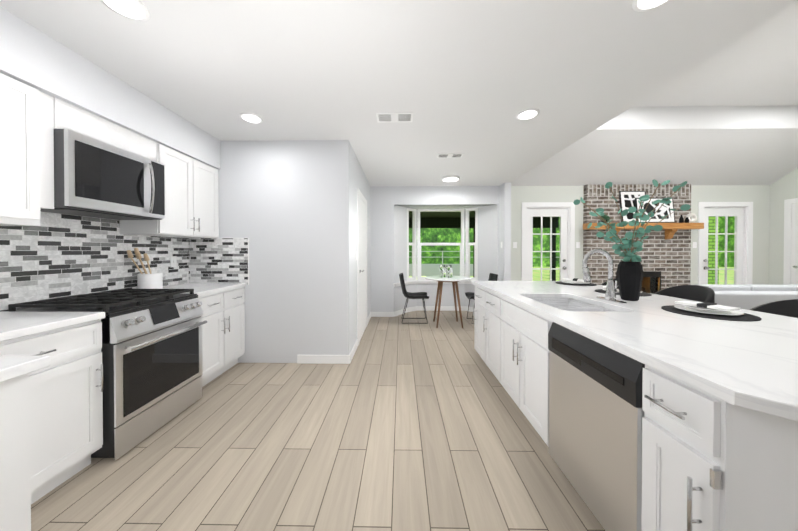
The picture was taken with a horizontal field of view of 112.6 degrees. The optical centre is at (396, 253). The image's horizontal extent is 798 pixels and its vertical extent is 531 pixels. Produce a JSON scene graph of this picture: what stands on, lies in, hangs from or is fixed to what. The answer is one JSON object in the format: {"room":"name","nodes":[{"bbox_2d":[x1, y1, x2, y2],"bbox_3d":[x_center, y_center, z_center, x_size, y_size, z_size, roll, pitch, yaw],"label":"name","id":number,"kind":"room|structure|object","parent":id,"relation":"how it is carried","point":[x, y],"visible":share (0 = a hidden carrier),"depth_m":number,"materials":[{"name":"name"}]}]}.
{"room":"kitchen and living room","nodes":[
{"label":"kitchen and living room","id":0,"kind":"room"},
{"bbox_2d":[0,6,220,168],"bbox_3d":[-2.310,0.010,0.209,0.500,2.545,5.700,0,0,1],"label":"soffit","id":1,"kind":"structure","parent":0,"point":[34,57],"depth_m":1.77,"materials":[{"name":"white paint"}]},
{"bbox_2d":[0,73,47,225],"bbox_3d":[-2.242,-0.552,1.353,0.355,0.790,0.372,0,0,1],"label":"upper cabinet","id":2,"kind":"object","parent":1,"relation":"attached to","point":[31,119],"depth_m":1.47,"materials":[{"name":"white wood"}]},
{"bbox_2d":[44,93,163,236],"bbox_3d":[-2.233,-0.557,1.920,0.355,0.790,0.764,0,0,1],"label":"upper cabinet","id":3,"kind":"object","parent":1,"relation":"attached to","point":[58,114],"depth_m":1.85,"materials":[{"name":"white wood"}]},
{"bbox_2d":[41,129,164,219],"bbox_3d":[-2.164,-0.520,1.958,0.474,0.484,0.663,0,0,1],"label":"over-the-range microwave","id":4,"kind":"object","parent":3,"relation":"attached to","point":[93,177],"visible":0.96,"depth_m":1.82,"materials":[{"name":"grey"}]},
{"bbox_2d":[0,212,248,310],"bbox_3d":[-2.067,0.021,1.656,0.703,0.700,2.800,0,0,1],"label":"tile backsplash","id":5,"kind":"structure","parent":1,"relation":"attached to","point":[55,255],"depth_m":2.10,"materials":[{"name":"tile"}]},
{"bbox_2d":[170,256,176,266],"bbox_3d":[-2.384,0.091,2.841,0.012,0.116,0.072,0,0,1],"label":"electrical outlet plate","id":6,"kind":"object","parent":5,"relation":"attached to","point":[173,261],"visible":1,"depth_m":2.84,"materials":[{"name":"white plastic"}]},
{"bbox_2d":[164,146,218,237],"bbox_3d":[-2.223,-0.563,2.676,0.355,0.790,0.747,0,0,1],"label":"upper cabinet","id":7,"kind":"object","parent":1,"relation":"attached to","point":[191,185],"depth_m":2.63,"materials":[{"name":"white wood"}]},
{"bbox_2d":[218,140,370,362],"bbox_3d":[-1.518,-0.022,4.193,1.970,2.545,2.290,0,0,1],"label":"wall","id":8,"kind":"structure","parent":0,"point":[288,208],"depth_m":3.04,"materials":[{"name":"white paint"}]},
{"bbox_2d":[297,354,350,363],"bbox_3d":[-0.837,1.212,3.041,0.604,0.095,0.014,0,0,1],"label":"baseboard","id":9,"kind":"structure","parent":8,"relation":"attached to","point":[324,359],"depth_m":3.03,"materials":[{"name":"white wood"}]},
{"bbox_2d":[350,339,357,359],"bbox_3d":[-0.538,1.210,3.339,0.014,0.095,0.530,0,0,1],"label":"baseboard","id":10,"kind":"structure","parent":8,"relation":"attached to","point":[355,346],"depth_m":3.32,"materials":[{"name":"white wood"}]},
{"bbox_2d":[357,188,366,345],"bbox_3d":[-0.503,0.184,4.085,0.063,2.135,0.970,0,0,1],"label":"door","id":11,"kind":"structure","parent":8,"relation":"attached to","point":[361,263],"depth_m":3.93,"materials":[{"name":"white wood"}]},
{"bbox_2d":[367,312,371,324],"bbox_3d":[-0.516,1.197,4.898,0.014,0.095,0.630,0,0,1],"label":"baseboard","id":12,"kind":"structure","parent":8,"relation":"attached to","point":[370,315],"depth_m":4.92,"materials":[{"name":"white wood"}]},
{"bbox_2d":[31,311,604,530],"bbox_3d":[1.983,1.320,1.758,10.600,0.100,8.900,0,0,1],"label":"floor","id":13,"kind":"structure","parent":0,"point":[396,424],"depth_m":1.65,"materials":[{"name":"brown wood"}]},
{"bbox_2d":[0,319,103,530],"bbox_3d":[-1.824,0.836,0.966,1.170,0.880,1.275,0,0,1],"label":"base cabinet","id":14,"kind":"object","parent":13,"relation":"on","point":[51,427],"depth_m":1.36,"materials":[{"name":"white wood"}]},
{"bbox_2d":[0,311,104,382],"bbox_3d":[-1.813,0.376,0.946,1.207,0.039,1.304,0,0,1],"label":"countertop","id":15,"kind":"structure","parent":14,"relation":"on","point":[13,325],"depth_m":1.30,"materials":[{"name":"stone"}]},
{"bbox_2d":[8,289,206,459],"bbox_3d":[-2.006,0.789,1.963,0.758,0.958,0.700,0,0,1],"label":"gas range","id":16,"kind":"object","parent":13,"relation":"on","point":[151,349],"visible":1,"depth_m":1.81,"materials":[{"name":"silver metal"}]},
{"bbox_2d":[198,287,244,386],"bbox_3d":[-2.065,0.822,2.688,0.639,0.880,0.736,0,0,1],"label":"base cabinet","id":17,"kind":"object","parent":13,"relation":"on","point":[223,334],"depth_m":2.66,"materials":[{"name":"white wood"}]},
{"bbox_2d":[163,283,245,296],"bbox_3d":[-2.063,0.362,2.681,0.657,0.039,0.728,0,0,1],"label":"countertop","id":18,"kind":"structure","parent":17,"relation":"on","point":[201,289],"depth_m":2.73,"materials":[{"name":"stone"}]},
{"bbox_2d":[127,248,162,288],"bbox_3d":[-2.268,0.147,2.400,0.170,0.393,0.260,0,0,1],"label":"utensil crock","id":19,"kind":"object","parent":18,"relation":"on","point":[146,280],"visible":0.81,"depth_m":2.38,"materials":[{"name":"white ceramic"}]},
{"bbox_2d":[399,273,428,323],"bbox_3d":[0.301,0.805,4.859,0.533,0.867,0.430,0,0,1],"label":"chair","id":20,"kind":"object","parent":13,"relation":"on","point":[416,295],"visible":1,"depth_m":4.72,"materials":[{"name":"black leather"}]},
{"bbox_2d":[425,275,470,327],"bbox_3d":[0.884,0.835,4.641,0.780,0.828,0.780,0,0,1],"label":"round table","id":21,"kind":"object","parent":13,"relation":"on","point":[454,280],"visible":0.96,"depth_m":4.49,"materials":[{"name":"white wood"}]},
{"bbox_2d":[439,265,444,277],"bbox_3d":[0.763,0.315,4.589,0.079,0.210,0.079,0,0,-11],"label":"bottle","id":22,"kind":"object","parent":21,"relation":"on","point":[442,269],"depth_m":4.58,"materials":[{"name":"clear glass"}]},
{"bbox_2d":[445,265,451,277],"bbox_3d":[0.883,0.315,4.556,0.079,0.210,0.079,0,0,-11],"label":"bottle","id":23,"kind":"object","parent":21,"relation":"on","point":[449,267],"depth_m":4.55,"materials":[{"name":"clear glass"}]},
{"bbox_2d":[465,273,497,323],"bbox_3d":[1.552,0.805,4.841,0.533,0.867,0.430,0,0,1],"label":"chair","id":24,"kind":"object","parent":13,"relation":"on","point":[471,295],"visible":0.33,"depth_m":4.95,"materials":[{"name":"black leather"}]},
{"bbox_2d":[548,322,644,530],"bbox_3d":[1.185,0.840,1.276,0.601,0.868,0.585,0,0,1],"label":"dishwasher","id":25,"kind":"object","parent":13,"relation":"on","point":[596,413],"visible":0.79,"depth_m":1.18,"materials":[{"name":"silver metal"}]},
{"bbox_2d":[600,278,617,285],"bbox_3d":[2.413,0.768,2.998,0.456,0.987,0.475,0,0,1],"label":"stool","id":26,"kind":"object","parent":13,"relation":"on","point":[605,283],"visible":0.02,"depth_m":3.17,"materials":[{"name":"black leather"}]},
{"bbox_2d":[473,286,797,530],"bbox_3d":[1.375,0.830,1.801,1.016,0.880,2.864,0,0,1],"label":"kitchen island","id":27,"kind":"object","parent":13,"relation":"on","point":[710,462],"visible":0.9,"depth_m":0.82,"materials":[{"name":"white wood"}]},
{"bbox_2d":[472,281,797,421],"bbox_3d":[1.538,0.369,1.790,1.290,0.039,2.935,0,0,1],"label":"island countertop","id":28,"kind":"structure","parent":27,"relation":"on","point":[751,365],"depth_m":1.09,"materials":[{"name":"stone"}]},
{"bbox_2d":[530,298,616,311],"bbox_3d":[1.245,0.489,1.947,0.456,0.199,0.696,0,0,1],"label":"undermount sink","id":29,"kind":"object","parent":28,"relation":"in","point":[566,304],"depth_m":2.21,"materials":[{"name":"silver metal"}]},
{"bbox_2d":[556,278,596,285],"bbox_3d":[1.980,0.311,2.951,0.380,0.056,0.380,0,0,1],"label":"place setting","id":30,"kind":"object","parent":28,"relation":"on","point":[577,282],"visible":0.9,"depth_m":2.91,"materials":[{"name":"grey ceramic"}]},
{"bbox_2d":[582,249,626,303],"bbox_3d":[1.485,0.158,1.956,0.239,0.379,0.250,0,0,1],"label":"faucet","id":31,"kind":"object","parent":28,"relation":"on","point":[611,290],"visible":1,"depth_m":1.94,"materials":[{"name":"silver metal"}]},
{"bbox_2d":[595,285,651,295],"bbox_3d":[1.961,0.316,2.321,0.380,0.056,0.380,0,0,1],"label":"place setting","id":32,"kind":"object","parent":28,"relation":"on","point":[618,292],"visible":0.21,"depth_m":2.30,"materials":[{"name":"grey ceramic"}]},
{"bbox_2d":[573,179,690,300],"bbox_3d":[1.804,-0.093,1.965,0.816,0.880,0.657,0,0,1],"label":"vase","id":33,"kind":"object","parent":28,"relation":"on","point":[630,274],"visible":1,"depth_m":1.95,"materials":[{"name":"black"}]},
{"bbox_2d":[661,301,761,320],"bbox_3d":[1.820,0.322,1.563,0.380,0.056,0.380,0,0,1],"label":"place setting","id":34,"kind":"object","parent":28,"relation":"on","point":[708,310],"visible":1,"depth_m":1.51,"materials":[{"name":"grey ceramic"}]},
{"bbox_2d":[654,285,714,302],"bbox_3d":[2.403,0.774,2.318,0.456,0.987,0.475,0,0,1],"label":"stool","id":35,"kind":"object","parent":13,"relation":"on","point":[699,293],"visible":0.19,"depth_m":2.34,"materials":[{"name":"black leather"}]},
{"bbox_2d":[695,284,797,309],"bbox_3d":[4.809,0.835,3.618,2.148,0.840,0.954,0,0,1],"label":"sofa","id":36,"kind":"object","parent":13,"relation":"on","point":[746,296],"visible":0.08,"depth_m":3.18,"materials":[{"name":"grey fabric"}]},
{"bbox_2d":[750,299,797,317],"bbox_3d":[2.393,0.779,1.618,0.456,0.987,0.475,0,0,1],"label":"stool","id":37,"kind":"object","parent":13,"relation":"on","point":[788,308],"visible":0.08,"depth_m":1.75,"materials":[{"name":"black leather"}]},
{"bbox_2d":[0,0,797,185],"bbox_3d":[-0.254,-1.849,1.310,4.580,1.155,7.990,0,0,1],"label":"ceiling","id":38,"kind":"structure","parent":0,"point":[470,79],"depth_m":1.79,"materials":[{"name":"white paint"}]},
{"bbox_2d":[100,0,149,20],"bbox_3d":[-1.393,-1.266,1.356,0.196,0.010,0.196,0,0,1],"label":"recessed light","id":39,"kind":"object","parent":38,"relation":"in","point":[136,10],"visible":1,"depth_m":1.37,"materials":[{"name":"white"}]},
{"bbox_2d":[239,112,262,122],"bbox_3d":[-1.377,-1.275,2.515,0.196,0.010,0.196,0,0,1],"label":"recessed light","id":40,"kind":"object","parent":38,"relation":"in","point":[250,117],"visible":1,"depth_m":2.50,"materials":[{"name":"white"}]},
{"bbox_2d":[376,113,412,122],"bbox_3d":[-0.022,-1.276,2.506,0.340,0.008,0.170,0,0,1],"label":"ceiling vent","id":41,"kind":"object","parent":38,"relation":"in","point":[393,117],"visible":1,"depth_m":2.50,"materials":[{"name":"white metal"}]},
{"bbox_2d":[437,153,463,157],"bbox_3d":[0.698,-1.284,3.506,0.330,0.008,0.150,0,0,1],"label":"ceiling vent","id":42,"kind":"object","parent":38,"relation":"in","point":[449,155],"visible":1,"depth_m":3.48,"materials":[{"name":"white metal"}]},
{"bbox_2d":[442,175,459,181],"bbox_3d":[0.923,-1.279,4.573,0.300,0.036,0.300,0,0,1],"label":"recessed light","id":43,"kind":"object","parent":38,"relation":"in","point":[450,178],"visible":1,"depth_m":4.49,"materials":[{"name":"white"}]},
{"bbox_2d":[516,109,539,119],"bbox_3d":[1.203,-1.275,2.449,0.196,0.010,0.196,0,0,1],"label":"recessed light","id":44,"kind":"object","parent":38,"relation":"in","point":[526,114],"visible":1,"depth_m":2.44,"materials":[{"name":"white"}]},
{"bbox_2d":[632,0,669,11],"bbox_3d":[1.276,-1.266,1.298,0.196,0.010,0.196,0,0,1],"label":"recessed light","id":45,"kind":"object","parent":38,"relation":"in","point":[642,5],"visible":1,"depth_m":1.35,"materials":[{"name":"white"}]},
{"bbox_2d":[370,182,510,311],"bbox_3d":[0.790,-0.030,5.110,2.620,2.545,0.390,0,0,1],"label":"wall","id":46,"kind":"structure","parent":0,"point":[384,200],"depth_m":5.19,"materials":[{"name":"white paint"}]},
{"bbox_2d":[372,312,393,316],"bbox_3d":[-0.268,1.195,5.203,0.420,0.095,0.014,0,0,1],"label":"baseboard","id":47,"kind":"structure","parent":46,"relation":"attached to","point":[374,314],"depth_m":5.20,"materials":[{"name":"white wood"}]},
{"bbox_2d":[393,185,769,316],"bbox_3d":[3.557,-0.033,5.452,7.398,2.545,0.686,0,0,1],"label":"wall","id":48,"kind":"structure","parent":0,"point":[485,254],"depth_m":5.23,"materials":[{"name":"white paint"}]},
{"bbox_2d":[521,202,574,280],"bbox_3d":[2.922,0.130,5.206,1.010,2.225,0.140,0,0,1],"label":"french door","id":49,"kind":"structure","parent":48,"relation":"attached to","point":[564,212],"depth_m":5.18,"materials":[{"name":"white wood"}]},
{"bbox_2d":[698,202,752,284],"bbox_3d":[6.292,0.130,5.158,1.010,2.225,0.140,0,0,1],"label":"french door","id":50,"kind":"structure","parent":48,"relation":"attached to","point":[742,212],"depth_m":5.13,"materials":[{"name":"white wood"}]},
{"bbox_2d":[583,184,690,293],"bbox_3d":[4.574,-0.032,5.338,1.940,2.545,0.626,0,0,1],"label":"brick wall","id":51,"kind":"structure","parent":0,"point":[666,263],"depth_m":5.03,"materials":[{"name":"brown"}]},
{"bbox_2d":[583,223,703,239],"bbox_3d":[4.553,-0.407,4.940,2.070,0.298,0.173,0,0,1],"label":"mantel shelf","id":52,"kind":"object","parent":51,"relation":"attached to","point":[670,229],"visible":0.69,"depth_m":4.86,"materials":[{"name":"brown wood"}]},
{"bbox_2d":[600,214,609,228],"bbox_3d":[3.862,-0.570,4.926,0.180,0.304,0.170,0,0,1],"label":"potted plant","id":53,"kind":"object","parent":52,"relation":"on","point":[605,217],"visible":0.77,"depth_m":4.91,"materials":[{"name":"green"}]},
{"bbox_2d":[619,191,645,222],"bbox_3d":[4.439,-0.864,4.991,0.480,0.618,0.100,0,0,1],"label":"picture frame","id":54,"kind":"object","parent":52,"relation":"on","point":[627,200],"visible":0.5,"depth_m":5.00,"materials":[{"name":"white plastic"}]},
{"bbox_2d":[635,198,674,222],"bbox_3d":[4.758,-0.790,4.908,0.680,0.470,0.072,0,0,1],"label":"picture frame","id":55,"kind":"object","parent":52,"relation":"on","point":[663,210],"visible":0.57,"depth_m":4.89,"materials":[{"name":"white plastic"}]},
{"bbox_2d":[679,215,685,222],"bbox_3d":[5.269,-0.633,4.926,0.059,0.150,0.059,0,0,-11],"label":"vase","id":56,"kind":"object","parent":52,"relation":"on","point":[681,219],"depth_m":4.91,"materials":[{"name":"black ceramic"}]},
{"bbox_2d":[686,213,696,222],"bbox_3d":[5.439,-0.650,4.930,0.222,0.185,0.076,0,0,-5],"label":"vase","id":57,"kind":"object","parent":52,"relation":"on","point":[688,219],"depth_m":4.91,"materials":[{"name":"white ceramic"}]},
{"bbox_2d":[511,3,797,185],"bbox_3d":[4.556,-1.811,1.242,5.040,1.230,7.990,0,0,1],"label":"ceiling","id":58,"kind":"structure","parent":0,"point":[728,115],"depth_m":4.15,"materials":[{"name":"white paint"}]},
{"bbox_2d":[769,168,797,284],"bbox_3d":[7.135,-0.575,1.155,0.120,3.700,7.870,0,0,1],"label":"wall","id":59,"kind":"structure","parent":0,"point":[783,188],"depth_m":4.97,"materials":[{"name":"white paint"}]},
{"bbox_2d":[783,198,797,284],"bbox_3d":[7.089,0.136,4.396,0.063,2.225,0.990,0,0,1],"label":"door","id":60,"kind":"structure","parent":59,"relation":"attached to","point":[790,275],"depth_m":4.80,"materials":[{"name":"white wood"}]},
{"label":"outside","id":61,"kind":"structure","parent":0,"visible":0},
{"bbox_2d":[409,267,733,283],"bbox_3d":[5.322,1.263,25.539,60.000,0.130,38.650,0,0,1],"label":"ground","id":62,"kind":"structure","parent":61,"point":[546,275],"depth_m":15.29,"materials":[{"name":"green plant"}]},
{"bbox_2d":[409,251,472,275],"bbox_3d":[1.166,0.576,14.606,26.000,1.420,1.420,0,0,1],"label":"fence","id":63,"kind":"object","parent":62,"relation":"on","point":[429,269],"visible":0.1,"depth_m":14.90,"materials":[{"name":"grey concrete"}]},
{"bbox_2d":[409,211,558,280],"bbox_3d":[1.038,-0.026,7.422,9.150,2.740,4.180,0,0,1],"label":"roof","id":64,"kind":"structure","parent":62,"relation":"on","point":[440,219],"depth_m":9.31,"materials":[{"name":"black"}]},
{"bbox_2d":[708,216,718,283],"bbox_3d":[6.624,-0.307,6.390,2.050,3.320,0.120,0,0,1],"label":"brick wall","id":65,"kind":"structure","parent":62,"relation":"on","point":[711,247],"depth_m":6.32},
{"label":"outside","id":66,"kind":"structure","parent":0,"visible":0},
{"bbox_2d":[409,216,734,266],"bbox_3d":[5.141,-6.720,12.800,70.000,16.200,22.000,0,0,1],"label":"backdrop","id":67,"kind":"structure","parent":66,"point":[440,235],"depth_m":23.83,"materials":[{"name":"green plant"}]}
]}

